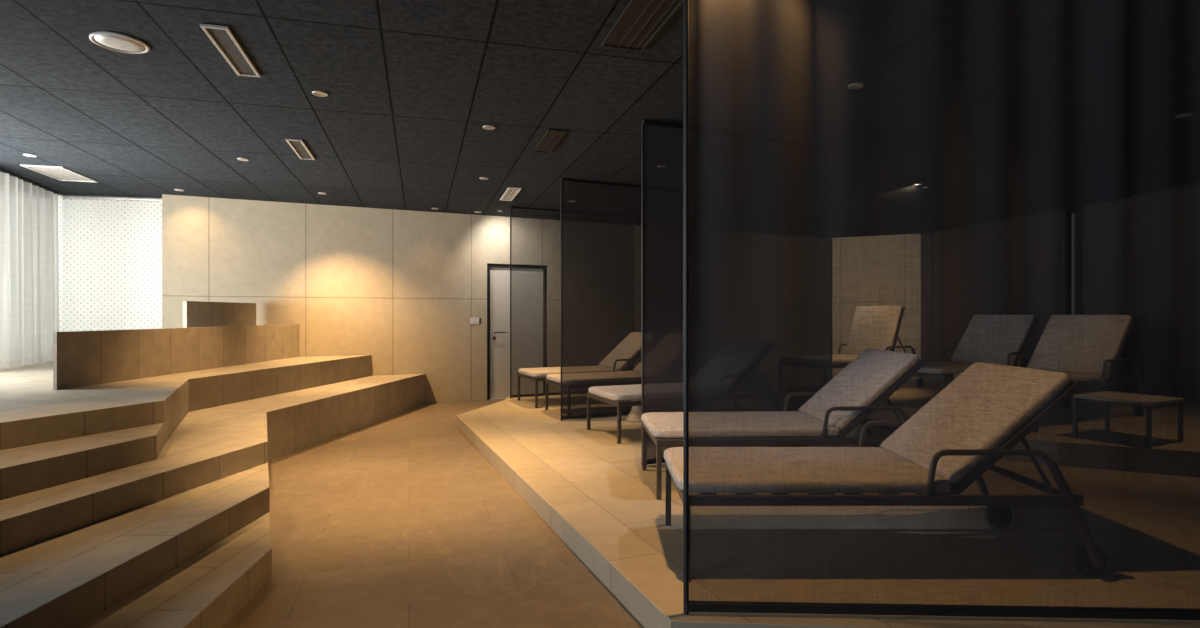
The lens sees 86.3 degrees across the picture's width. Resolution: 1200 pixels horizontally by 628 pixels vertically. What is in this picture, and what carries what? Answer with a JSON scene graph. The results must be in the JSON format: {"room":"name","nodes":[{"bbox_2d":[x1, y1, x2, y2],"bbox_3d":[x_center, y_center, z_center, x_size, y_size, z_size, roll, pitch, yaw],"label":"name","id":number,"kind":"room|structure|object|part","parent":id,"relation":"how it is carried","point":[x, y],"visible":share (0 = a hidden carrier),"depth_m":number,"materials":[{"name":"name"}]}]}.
{"room":"spa relaxation room","nodes":[
{"label":"spa relaxation room","id":0,"kind":"room"},
{"bbox_2d":[63,199,157,329],"bbox_3d":[-5.867,-0.440,7.919,1.558,1.980,0.060,0,0,-13],"label":"window","id":1,"kind":"structure","parent":0,"point":[63,199],"depth_m":7.91,"materials":[{"name":"glass"}]},
{"bbox_2d":[58,194,161,331],"bbox_3d":[-5.789,-0.444,7.745,1.402,1.958,0.056,0,0,-12],"label":"screen","id":2,"kind":"object","parent":1,"relation":"attached to","point":[84,199],"visible":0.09,"depth_m":7.70,"materials":[{"name":"fabric"}]},
{"bbox_2d":[162,194,560,403],"bbox_3d":[-0.473,-0.090,9.920,10.545,2.680,0.160,0,0,-25],"label":"wall","id":3,"kind":"structure","parent":0,"point":[402,289],"depth_m":8.61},
{"bbox_2d":[470,318,480,323],"bbox_3d":[-1.789,0.100,9.217,0.155,0.090,0.016,0,0,-25],"label":"switch plate","id":4,"kind":"object","parent":3,"relation":"attached to","point":[472,320],"visible":1,"depth_m":9.21,"materials":[{"name":"white plastic"}]},
{"bbox_2d":[485,264,546,399],"bbox_3d":[-1.248,0.260,9.528,0.957,1.980,0.145,0,0,-25],"label":"door","id":5,"kind":"structure","parent":3,"relation":"in","point":[528,282],"depth_m":9.51,"materials":[{"name":"wood"}]},
{"bbox_2d":[223,399,643,627],"bbox_3d":[-0.150,1.310,4.750,14.500,0.120,15.700,0,0,0],"label":"floor","id":6,"kind":"structure","parent":0,"point":[399,520],"depth_m":3.43,"materials":[{"name":"tile"}]},
{"bbox_2d":[0,301,425,627],"bbox_3d":[-3.849,0.557,3.753,4.326,1.385,9.804,0,0,-8],"label":"seating","id":7,"kind":"object","parent":6,"relation":"on","point":[135,487],"visible":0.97,"depth_m":3.50,"materials":[{"name":"wood"}]},
{"bbox_3d":[-3.915,0.340,6.440,0.025,0.420,3.621,0,0,1],"label":"backrest panel","id":8,"kind":"part","parent":7,"relation":"part of","materials":[{"name":"wood"}]},
{"bbox_3d":[-4.308,0.207,7.305,0.045,0.685,1.291,0,0,1],"label":"backrest panel","id":9,"kind":"part","parent":7,"relation":"part of","materials":[{"name":"wood"}]},
{"bbox_2d":[456,395,1199,627],"bbox_3d":[2.630,1.186,6.925,8.440,0.128,10.050,0,0,0],"label":"platform","id":10,"kind":"object","parent":6,"relation":"on","point":[593,491],"visible":0.44,"depth_m":3.17,"materials":[{"name":"wood"}]},
{"bbox_2d":[510,206,560,398],"bbox_3d":[-0.350,-0.153,8.909,1.880,2.551,0.038,0,0,-26],"label":"mesh screen","id":11,"kind":"object","parent":10,"relation":"on","point":[511,207],"visible":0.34,"depth_m":8.51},
{"bbox_3d":[-1.185,-0.139,8.500,0.018,2.522,0.018,0,0,41],"label":"edge post","id":12,"kind":"part","parent":11,"relation":"part of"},
{"bbox_3d":[-0.350,-1.415,8.909,1.860,0.029,0.036,0,0,-26],"label":"rail","id":13,"kind":"part","parent":11,"relation":"part of","materials":[{"name":"black metal"}]},
{"bbox_3d":[-0.350,1.093,8.909,1.860,0.033,0.028,0,0,-26],"label":"rail","id":14,"kind":"part","parent":11,"relation":"part of","materials":[{"name":"black metal"}]},
{"bbox_2d":[518,367,560,407],"bbox_3d":[-0.101,0.686,8.338,1.830,0.872,0.758,0,0,-24],"label":"sun lounger","id":15,"kind":"object","parent":10,"relation":"on","point":[541,373],"visible":0.12,"depth_m":7.81,"materials":[{"name":"fabric"}]},
{"bbox_3d":[-1.052,0.963,8.309,0.030,0.318,0.028,0,0,-24],"label":"leg","id":16,"kind":"part","parent":15,"relation":"part of","materials":[{"name":"metal"}]},
{"bbox_3d":[-0.154,0.782,8.314,1.676,0.043,0.746,0,0,-24],"label":"frame","id":17,"kind":"part","parent":15,"relation":"part of","materials":[{"name":"metal"}]},
{"bbox_3d":[-0.759,0.963,7.651,0.030,0.318,0.028,0,0,-24],"label":"leg","id":18,"kind":"part","parent":15,"relation":"part of","materials":[{"name":"metal"}]},
{"bbox_2d":[518,367,560,376],"bbox_3d":[-0.407,0.729,8.202,1.160,0.061,0.704,0,0,-24],"label":"seat cushion","id":19,"kind":"object","parent":15,"relation":"on","point":[543,371],"depth_m":7.93,"materials":[{"name":"fabric"}]},
{"bbox_2d":[545,374,560,409],"bbox_3d":[0.329,0.686,7.528,1.830,0.872,0.758,0,0,-24],"label":"sun lounger","id":20,"kind":"object","parent":10,"relation":"on","point":[554,379],"visible":0.09,"depth_m":7.35,"materials":[{"name":"fabric"}]},
{"bbox_3d":[-0.622,0.963,7.498,0.030,0.318,0.028,0,0,-24],"label":"leg","id":21,"kind":"part","parent":20,"relation":"part of","materials":[{"name":"metal"}]},
{"bbox_3d":[0.276,0.782,7.504,1.676,0.043,0.746,0,0,-24],"label":"frame","id":22,"kind":"part","parent":20,"relation":"part of","materials":[{"name":"metal"}]},
{"bbox_2d":[546,374,560,382],"bbox_3d":[0.023,0.729,7.392,1.160,0.061,0.704,0,0,-24],"label":"seat cushion","id":23,"kind":"object","parent":20,"relation":"on","point":[551,378],"depth_m":7.27,"materials":[{"name":"fabric"}]},
{"bbox_2d":[561,178,640,420],"bbox_3d":[0.430,-0.153,7.129,1.880,2.551,0.038,0,0,-26],"label":"glass partition","id":24,"kind":"object","parent":10,"relation":"on","point":[601,221],"visible":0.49,"depth_m":6.91,"materials":[{"name":"glass"}]},
{"bbox_3d":[-0.405,-0.139,6.720,0.018,2.522,0.018,0,0,41],"label":"edge post","id":25,"kind":"part","parent":24,"relation":"part of","materials":[{"name":"black metal"}]},
{"bbox_3d":[0.430,1.093,7.129,1.860,0.033,0.028,0,0,-26],"label":"rail","id":26,"kind":"part","parent":24,"relation":"part of","materials":[{"name":"black metal"}]},
{"bbox_3d":[0.430,-1.415,7.129,1.860,0.029,0.036,0,0,-26],"label":"rail","id":27,"kind":"part","parent":24,"relation":"part of","materials":[{"name":"black metal"}]},
{"bbox_2d":[587,384,640,443],"bbox_3d":[0.843,0.686,6.217,1.830,0.872,0.758,0,0,-23],"label":"sun lounger","id":28,"kind":"object","parent":10,"relation":"on","point":[612,395],"visible":0.2,"depth_m":5.75,"materials":[{"name":"fabric"}]},
{"bbox_3d":[-0.109,0.963,6.212,0.030,0.318,0.028,0,0,-23],"label":"leg","id":29,"kind":"part","parent":28,"relation":"part of","materials":[{"name":"metal"}]},
{"bbox_3d":[0.789,0.782,6.195,1.676,0.043,0.746,0,0,-23],"label":"frame","id":30,"kind":"part","parent":28,"relation":"part of","materials":[{"name":"metal"}]},
{"bbox_2d":[588,384,640,400],"bbox_3d":[0.533,0.729,6.089,1.160,0.061,0.704,0,0,-23],"label":"seat cushion","id":31,"kind":"object","parent":28,"relation":"on","point":[616,392],"depth_m":5.85,"materials":[{"name":"fabric"}]},
{"bbox_3d":[0.167,0.963,5.547,0.030,0.318,0.028,0,0,-22],"label":"leg","id":32,"kind":"part","parent":28,"relation":"part of","materials":[{"name":"metal"}]},
{"bbox_2d":[625,400,640,422],"bbox_3d":[0.400,0.997,6.740,0.290,0.250,0.290,0,0,0],"label":"stool","id":33,"kind":"object","parent":10,"relation":"on","point":[634,416],"visible":0.26,"depth_m":6.66,"materials":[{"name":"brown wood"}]},
{"bbox_2d":[641,119,832,465],"bbox_3d":[1.153,-0.153,5.112,1.880,2.551,0.036,0,0,-26],"label":"glass partition","id":34,"kind":"object","parent":10,"relation":"on","point":[753,233],"visible":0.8,"depth_m":5.06,"materials":[{"name":"glass"}]},
{"bbox_3d":[0.315,-0.139,4.710,0.018,2.522,0.018,0,0,42],"label":"edge post","id":35,"kind":"part","parent":34,"relation":"part of","materials":[{"name":"black metal"}]},
{"bbox_3d":[1.153,1.093,5.112,1.860,0.033,0.028,0,0,-26],"label":"rail","id":36,"kind":"part","parent":34,"relation":"part of","materials":[{"name":"black metal"}]},
{"bbox_3d":[1.153,-1.415,5.112,1.860,0.029,0.036,0,0,-26],"label":"rail","id":37,"kind":"part","parent":34,"relation":"part of","materials":[{"name":"black metal"}]},
{"bbox_3d":[1.992,-0.139,5.515,0.018,2.522,0.018,0,0,42],"label":"edge post","id":38,"kind":"part","parent":34,"relation":"part of","materials":[{"name":"black metal"}]},
{"bbox_2d":[641,349,925,499],"bbox_3d":[1.219,0.686,4.286,1.830,0.872,0.758,0,0,-3],"label":"sun lounger","id":39,"kind":"object","parent":10,"relation":"on","point":[854,390],"visible":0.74,"depth_m":4.02,"materials":[{"name":"fabric"}]},
{"bbox_3d":[0.320,0.963,4.599,0.030,0.318,0.028,0,0,-3],"label":"leg","id":40,"kind":"part","parent":39,"relation":"part of","materials":[{"name":"metal"}]},
{"bbox_3d":[0.358,0.963,3.880,0.030,0.318,0.028,0,0,-3],"label":"leg","id":41,"kind":"part","parent":39,"relation":"part of","materials":[{"name":"metal"}]},
{"bbox_2d":[641,411,838,437],"bbox_3d":[0.884,0.729,4.269,1.160,0.061,0.704,0,0,-3],"label":"seat cushion","id":42,"kind":"object","parent":39,"relation":"on","point":[749,424],"depth_m":4.06,"materials":[{"name":"fabric"}]},
{"bbox_3d":[1.161,0.782,4.283,1.676,0.043,0.746,0,0,-3],"label":"frame","id":43,"kind":"part","parent":39,"relation":"part of","materials":[{"name":"metal"}]},
{"bbox_3d":[1.579,0.677,4.665,0.560,0.215,0.026,0,0,-3],"label":"armrest","id":44,"kind":"part","parent":39,"relation":"part of","materials":[{"name":"metal"}]},
{"bbox_2d":[799,349,919,429],"bbox_3d":[1.718,0.488,4.312,0.537,0.474,0.680,0,0,-3],"label":"cushion","id":45,"kind":"object","parent":39,"relation":"on","point":[866,379],"depth_m":4.15,"materials":[{"name":"fabric"}]},
{"bbox_3d":[1.617,0.677,3.946,0.560,0.215,0.026,0,0,-3],"label":"armrest","id":46,"kind":"part","parent":39,"relation":"part of","materials":[{"name":"metal"}]},
{"bbox_3d":[1.947,0.836,4.685,0.239,0.456,0.038,0,0,-3],"label":"leg","id":47,"kind":"part","parent":39,"relation":"part of","materials":[{"name":"metal"}]},
{"bbox_3d":[1.738,0.527,4.313,0.554,0.487,0.698,0,0,-3],"label":"frame","id":48,"kind":"part","parent":39,"relation":"part of","materials":[{"name":"metal"}]},
{"bbox_3d":[1.984,0.836,3.966,0.239,0.456,0.038,0,0,-3],"label":"leg","id":49,"kind":"part","parent":39,"relation":"part of","materials":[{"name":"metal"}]},
{"bbox_2d":[664,362,1107,581],"bbox_3d":[1.245,0.686,3.050,1.830,0.872,0.758,0,0,0],"label":"sun lounger","id":50,"kind":"object","parent":10,"relation":"on","point":[949,438],"visible":0.98,"depth_m":2.77,"materials":[{"name":"fabric"}]},
{"bbox_3d":[0.364,0.963,3.410,0.030,0.318,0.028,0,0,0],"label":"leg","id":51,"kind":"part","parent":50,"relation":"part of","materials":[{"name":"metal"}]},
{"bbox_3d":[0.364,0.963,2.690,0.030,0.318,0.028,0,0,0],"label":"leg","id":52,"kind":"part","parent":50,"relation":"part of","materials":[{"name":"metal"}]},
{"bbox_2d":[664,447,950,492],"bbox_3d":[0.910,0.729,3.050,1.160,0.061,0.704,0,0,0],"label":"seat cushion","id":53,"kind":"object","parent":50,"relation":"on","point":[711,469],"depth_m":2.86,"materials":[{"name":"fabric"}]},
{"bbox_3d":[1.187,0.782,3.050,1.676,0.043,0.746,0,0,0],"label":"frame","id":54,"kind":"part","parent":50,"relation":"part of","materials":[{"name":"metal"}]},
{"bbox_3d":[1.624,0.677,3.410,0.560,0.215,0.026,0,0,0],"label":"armrest","id":55,"kind":"part","parent":50,"relation":"part of","materials":[{"name":"metal"}]},
{"bbox_2d":[880,362,1071,483],"bbox_3d":[1.745,0.488,3.050,0.537,0.474,0.680,0,0,0],"label":"cushion","id":56,"kind":"object","parent":50,"relation":"on","point":[987,405],"depth_m":2.90,"materials":[{"name":"fabric"}]},
{"bbox_3d":[1.993,0.836,3.410,0.239,0.456,0.038,0,0,0],"label":"leg","id":57,"kind":"part","parent":50,"relation":"part of","materials":[{"name":"metal"}]},
{"bbox_3d":[1.624,0.677,2.690,0.560,0.215,0.026,0,0,0],"label":"armrest","id":58,"kind":"part","parent":50,"relation":"part of","materials":[{"name":"metal"}]},
{"bbox_3d":[1.765,0.527,3.050,0.554,0.487,0.698,0,0,0],"label":"frame","id":59,"kind":"part","parent":50,"relation":"part of","materials":[{"name":"metal"}]},
{"bbox_3d":[1.993,0.836,2.690,0.239,0.456,0.038,0,0,0],"label":"leg","id":60,"kind":"part","parent":50,"relation":"part of","materials":[{"name":"metal"}]},
{"bbox_2d":[683,0,1199,619],"bbox_3d":[1.282,-0.153,2.364,1.940,2.551,0.090,0,0,2],"label":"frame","id":61,"kind":"object","parent":10,"relation":"on","point":[688,606],"visible":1,"depth_m":2.37,"materials":[{"name":"black metal"}]},
{"bbox_3d":[0.322,-0.139,2.395,0.018,2.522,0.018,0,0,25],"label":"edge post","id":62,"kind":"part","parent":61,"relation":"part of","materials":[{"name":"black metal"}]},
{"bbox_3d":[1.281,1.093,2.361,1.920,0.033,0.028,0,0,2],"label":"rail","id":63,"kind":"part","parent":61,"relation":"part of","materials":[{"name":"black metal"}]},
{"bbox_2d":[832,368,1199,476],"bbox_3d":[4.450,1.036,7.550,4.700,0.172,8.700,0,0,0],"label":"floor","id":64,"kind":"structure","parent":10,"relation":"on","point":[1123,448],"depth_m":5.13,"materials":[{"name":"tile"}]},
{"bbox_2d":[832,306,924,387],"bbox_3d":[3.204,0.423,8.100,1.830,1.053,0.758,0,0,-27],"label":"sun lounger","id":65,"kind":"object","parent":64,"relation":"on","point":[868,331],"visible":0.48,"depth_m":8.17,"materials":[{"name":"fabric"}]},
{"bbox_3d":[3.152,0.611,8.073,1.676,0.043,0.746,0,0,-27],"label":"frame","id":66,"kind":"part","parent":65,"relation":"part of","materials":[{"name":"metal"}]},
{"bbox_3d":[3.379,0.505,8.592,0.560,0.215,0.026,0,0,-27],"label":"armrest","id":67,"kind":"part","parent":65,"relation":"part of","materials":[{"name":"metal"}]},
{"bbox_2d":[832,354,857,363],"bbox_3d":[2.906,0.557,7.947,1.160,0.061,0.704,0,0,-27],"label":"seat cushion","id":68,"kind":"object","parent":65,"relation":"on","point":[836,358],"depth_m":7.62,"materials":[{"name":"fabric"}]},
{"bbox_2d":[845,306,901,354],"bbox_3d":[3.513,0.223,8.257,0.273,0.653,0.680,0,0,-27],"label":"cushion","id":69,"kind":"object","parent":65,"relation":"on","point":[868,331],"depth_m":8.21,"materials":[{"name":"fabric"}]},
{"bbox_3d":[3.546,0.248,8.274,0.269,0.677,0.698,0,0,-27],"label":"frame","id":70,"kind":"part","parent":65,"relation":"part of","materials":[{"name":"metal"}]},
{"bbox_3d":[3.706,0.505,7.951,0.560,0.215,0.026,0,0,-27],"label":"armrest","id":71,"kind":"part","parent":65,"relation":"part of","materials":[{"name":"metal"}]},
{"bbox_3d":[4.034,0.664,8.118,0.239,0.456,0.038,0,0,-27],"label":"leg","id":72,"kind":"part","parent":65,"relation":"part of","materials":[{"name":"metal"}]},
{"bbox_2d":[903,315,1038,389],"bbox_3d":[3.944,0.478,6.899,1.830,0.943,0.758,0,0,-27],"label":"sun lounger","id":73,"kind":"object","parent":64,"relation":"on","point":[994,339],"visible":0.57,"depth_m":6.97,"materials":[{"name":"fabric"}]},
{"bbox_3d":[3.892,0.611,6.873,1.676,0.043,0.746,0,0,-27],"label":"frame","id":74,"kind":"part","parent":73,"relation":"part of","materials":[{"name":"metal"}]},
{"bbox_3d":[3.322,0.791,6.179,0.030,0.318,0.028,0,0,-27],"label":"leg","id":75,"kind":"part","parent":73,"relation":"part of","materials":[{"name":"metal"}]},
{"bbox_3d":[4.119,0.505,7.393,0.560,0.215,0.026,0,0,-27],"label":"armrest","id":76,"kind":"part","parent":73,"relation":"part of","materials":[{"name":"metal"}]},
{"bbox_2d":[913,361,1011,373],"bbox_3d":[3.646,0.557,6.747,1.160,0.061,0.704,0,0,-27],"label":"seat cushion","id":77,"kind":"object","parent":73,"relation":"on","point":[933,367],"depth_m":6.45,"materials":[{"name":"fabric"}]},
{"bbox_2d":[950,315,1034,364],"bbox_3d":[4.352,0.279,7.107,0.466,0.544,0.680,0,0,-27],"label":"cushion","id":78,"kind":"object","parent":73,"relation":"on","point":[987,338],"depth_m":7.04,"materials":[{"name":"fabric"}]},
{"bbox_3d":[4.446,0.505,6.751,0.560,0.215,0.026,0,0,-27],"label":"armrest","id":79,"kind":"part","parent":73,"relation":"part of","materials":[{"name":"metal"}]},
{"bbox_3d":[4.375,0.315,7.119,0.478,0.562,0.698,0,0,-27],"label":"frame","id":80,"kind":"part","parent":73,"relation":"part of","materials":[{"name":"metal"}]},
{"bbox_2d":[949,315,1146,432],"bbox_3d":[4.114,0.478,5.849,1.830,0.943,0.758,0,0,-27],"label":"sun lounger","id":81,"kind":"object","parent":64,"relation":"on","point":[1090,354],"visible":0.58,"depth_m":5.93,"materials":[{"name":"fabric"}]},
{"bbox_3d":[4.289,0.505,6.343,0.560,0.215,0.026,0,0,-27],"label":"armrest","id":82,"kind":"part","parent":81,"relation":"part of","materials":[{"name":"metal"}]},
{"bbox_2d":[954,369,1107,382],"bbox_3d":[3.816,0.557,5.697,1.160,0.061,0.704,0,0,-27],"label":"seat cushion","id":83,"kind":"object","parent":81,"relation":"on","point":[1082,375],"depth_m":5.60,"materials":[{"name":"fabric"}]},
{"bbox_3d":[3.493,0.791,5.129,0.030,0.318,0.028,0,0,-27],"label":"leg","id":84,"kind":"part","parent":81,"relation":"part of","materials":[{"name":"metal"}]},
{"bbox_3d":[4.062,0.611,5.823,1.676,0.043,0.746,0,0,-27],"label":"frame","id":85,"kind":"part","parent":81,"relation":"part of","materials":[{"name":"metal"}]},
{"bbox_2d":[1027,315,1131,374],"bbox_3d":[4.522,0.279,6.057,0.466,0.544,0.680,0,0,-27],"label":"cushion","id":86,"kind":"object","parent":81,"relation":"on","point":[1062,346],"depth_m":5.99,"materials":[{"name":"fabric"}]},
{"bbox_3d":[4.616,0.505,5.701,0.560,0.215,0.026,0,0,-27],"label":"armrest","id":87,"kind":"part","parent":81,"relation":"part of","materials":[{"name":"metal"}]},
{"bbox_3d":[4.545,0.315,6.069,0.478,0.562,0.698,0,0,-27],"label":"frame","id":88,"kind":"part","parent":81,"relation":"part of","materials":[{"name":"metal"}]},
{"bbox_3d":[4.944,0.664,5.868,0.239,0.456,0.038,0,0,-27],"label":"leg","id":89,"kind":"part","parent":81,"relation":"part of","materials":[{"name":"metal"}]},
{"bbox_2d":[1072,214,1074,314],"bbox_3d":[6.300,-0.190,8.515,0.030,2.280,0.030,0,0,0],"label":"trim","id":90,"kind":"structure","parent":64,"relation":"on","point":[1073,215],"depth_m":8.50,"materials":[{"name":"metal"}]},
{"bbox_2d":[1072,391,1183,447],"bbox_3d":[4.000,0.787,4.860,0.500,0.325,0.500,0,0,-27],"label":"side table","id":91,"kind":"object","parent":64,"relation":"on","point":[1152,402],"visible":0.94,"depth_m":4.75,"materials":[{"name":"metal"}]},
{"bbox_3d":[3.684,0.812,4.963,0.024,0.275,0.024,0,0,-27],"label":"leg","id":92,"kind":"part","parent":91,"relation":"part of","materials":[{"name":"metal"}]},
{"bbox_3d":[4.103,0.812,5.176,0.024,0.275,0.024,0,0,-27],"label":"leg","id":93,"kind":"part","parent":91,"relation":"part of","materials":[{"name":"metal"}]},
{"bbox_3d":[3.897,0.812,4.544,0.024,0.275,0.024,0,0,-27],"label":"leg","id":94,"kind":"part","parent":91,"relation":"part of","materials":[{"name":"metal"}]},
{"bbox_3d":[4.316,0.812,4.757,0.024,0.275,0.024,0,0,-27],"label":"leg","id":95,"kind":"part","parent":91,"relation":"part of","materials":[{"name":"metal"}]},
{"bbox_2d":[0,0,1199,237],"bbox_3d":[0.075,-1.490,4.650,14.050,0.120,15.500,0,0,0],"label":"ceiling","id":96,"kind":"structure","parent":0,"point":[412,87],"depth_m":4.21,"materials":[{"name":"tile"}]},
{"bbox_2d":[0,168,59,367],"bbox_3d":[-6.047,-0.446,6.679,0.103,1.967,1.764,0,0,-22],"label":"curtain","id":97,"kind":"object","parent":96,"relation":"hanging from","point":[29,243],"visible":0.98,"depth_m":6.80,"materials":[{"name":"fabric"}]},
{"bbox_3d":[-6.045,-1.415,6.680,0.040,0.029,1.764,0,0,-22],"label":"curtain rail","id":98,"kind":"part","parent":97,"relation":"part of","materials":[{"name":"metal"}]},
{"bbox_2d":[23,154,36,156],"bbox_3d":[-5.120,-1.425,5.750,0.096,0.009,0.096,0,0,0],"label":"recessed light","id":99,"kind":"object","parent":96,"relation":"in","point":[28,155],"visible":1,"depth_m":5.75,"materials":[{"name":"metal"}]},
{"bbox_2d":[20,164,97,181],"bbox_3d":[-5.470,-1.423,6.500,0.340,0.013,0.720,0,0,-16],"label":"ceiling vent","id":100,"kind":"object","parent":96,"relation":"in","point":[60,173],"visible":1,"depth_m":6.49,"materials":[{"name":"metal"}]},
{"bbox_2d":[89,31,149,53],"bbox_3d":[-2.523,-1.423,3.364,0.256,0.013,0.256,0,0,0],"label":"ceiling speaker","id":101,"kind":"object","parent":96,"relation":"attached to","point":[118,42],"visible":1,"depth_m":3.35,"materials":[{"name":"white plastic"}]},
{"bbox_2d":[93,35,145,51],"bbox_3d":[-2.523,-1.423,3.364,0.224,0.011,0.224,0,0,0],"label":"grille","id":102,"kind":"object","parent":101,"relation":"attached to","point":[120,43],"depth_m":3.36,"materials":[{"name":"metal"}]},
{"bbox_2d":[200,24,260,76],"bbox_3d":[-2.000,-1.423,3.490,0.125,0.013,0.680,0,0,-16],"label":"ceiling vent","id":103,"kind":"object","parent":96,"relation":"in","point":[222,37],"visible":1,"depth_m":3.44,"materials":[{"name":"metal"}]},
{"bbox_2d":[237,158,248,160],"bbox_3d":[-3.290,-1.425,5.900,0.096,0.009,0.096,0,0,0],"label":"recessed light","id":104,"kind":"object","parent":96,"relation":"in","point":[240,159],"visible":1,"depth_m":5.91,"materials":[{"name":"metal"}]},
{"bbox_2d":[285,138,314,159],"bbox_3d":[-2.590,-1.423,5.545,0.125,0.013,0.680,0,0,-16],"label":"ceiling vent","id":105,"kind":"object","parent":96,"relation":"in","point":[299,147],"visible":1,"depth_m":5.51,"materials":[{"name":"metal"}]},
{"bbox_2d":[312,91,327,96],"bbox_3d":[-1.810,-1.425,4.140,0.096,0.009,0.096,0,0,0],"label":"recessed light","id":106,"kind":"object","parent":96,"relation":"in","point":[316,93],"visible":1,"depth_m":4.14,"materials":[{"name":"metal"}]},
{"bbox_2d":[483,125,494,129],"bbox_3d":[-0.848,-1.425,4.890,0.096,0.009,0.096,0,0,0],"label":"recessed light","id":107,"kind":"object","parent":96,"relation":"in","point":[488,127],"visible":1,"depth_m":4.90,"materials":[{"name":"metal"}]},
{"bbox_2d":[500,187,521,200],"bbox_3d":[-1.070,-1.423,7.620,0.150,0.013,0.800,0,0,-16],"label":"ceiling vent","id":108,"kind":"object","parent":96,"relation":"in","point":[510,193],"visible":1,"depth_m":7.58,"materials":[{"name":"white plastic"}]},
{"bbox_2d":[533,129,566,152],"bbox_3d":[-0.420,-1.423,5.290,0.150,0.013,0.700,0,0,-16],"label":"ceiling vent","id":109,"kind":"object","parent":96,"relation":"in","point":[551,138],"visible":1,"depth_m":5.25,"materials":[{"name":"metal"}]},
{"bbox_2d":[600,0,682,51],"bbox_3d":[0.215,-1.423,3.080,0.240,0.013,0.720,0,0,-16],"label":"ceiling vent","id":110,"kind":"object","parent":96,"relation":"in","point":[640,22],"visible":1,"depth_m":3.14,"materials":[{"name":"metal"}]},
{"bbox_2d":[848,83,863,88],"bbox_3d":[1.600,-1.425,4.000,0.096,0.009,0.096,0,0,0],"label":"recessed light","id":111,"kind":"object","parent":96,"relation":"in","point":[853,85],"visible":1,"depth_m":4.00,"materials":[{"name":"metal"}]},
{"bbox_2d":[920,208,1066,367],"bbox_3d":[5.948,-0.245,9.919,0.114,2.367,2.682,0,0,-14],"label":"wall","id":112,"kind":"structure","parent":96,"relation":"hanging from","point":[958,263],"depth_m":9.74,"materials":[{"name":"fabric"}]},
{"bbox_3d":[5.950,-1.415,9.920,0.040,0.029,2.682,0,0,-14],"label":"curtain rail","id":113,"kind":"part","parent":112,"relation":"part of","materials":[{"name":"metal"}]},
{"bbox_2d":[1082,182,1199,399],"bbox_3d":[6.527,-0.245,6.500,0.116,2.367,3.819,0,0,-6],"label":"wall","id":114,"kind":"structure","parent":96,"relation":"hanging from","point":[1157,233],"depth_m":7.42,"materials":[{"name":"fabric"}]},
{"bbox_3d":[6.530,-1.415,6.500,0.040,0.029,3.819,0,0,-6],"label":"curtain rail","id":115,"kind":"part","parent":114,"relation":"part of","materials":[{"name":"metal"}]},
{"bbox_2d":[1175,113,1192,117],"bbox_3d":[4.200,-1.425,4.600,0.096,0.009,0.096,0,0,0],"label":"recessed light","id":116,"kind":"object","parent":96,"relation":"in","point":[1185,115],"visible":1,"depth_m":4.60,"materials":[{"name":"metal"}]},
{"bbox_2d":[832,234,920,359],"bbox_3d":[5.087,-0.090,11.762,1.574,2.680,0.160,0,0,27],"label":"wall","id":117,"kind":"structure","parent":0,"point":[883,270],"depth_m":11.68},
{"bbox_2d":[1066,210,1082,314],"bbox_3d":[6.401,-0.090,9.692,0.160,2.680,3.524,0,0,-19],"label":"wall","id":118,"kind":"structure","parent":0,"point":[1078,214],"depth_m":8.87,"materials":[{"name":"paint"}]},
{"label":"outside","id":119,"kind":"structure","parent":0,"visible":0},
{"bbox_3d":[-21.000,1.450,17.000,38.000,0.100,46.000,0,0,0],"label":"paving","id":120,"kind":"object","parent":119,"visible":0},
{"bbox_2d":[59,201,161,330],"bbox_3d":[-13.950,-2.350,19.475,7.100,7.500,5.050,0,0,0],"label":"neighbouring building","id":121,"kind":"structure","parent":120,"relation":"on","point":[59,201],"depth_m":16.99,"materials":[{"name":"white"}]}
]}

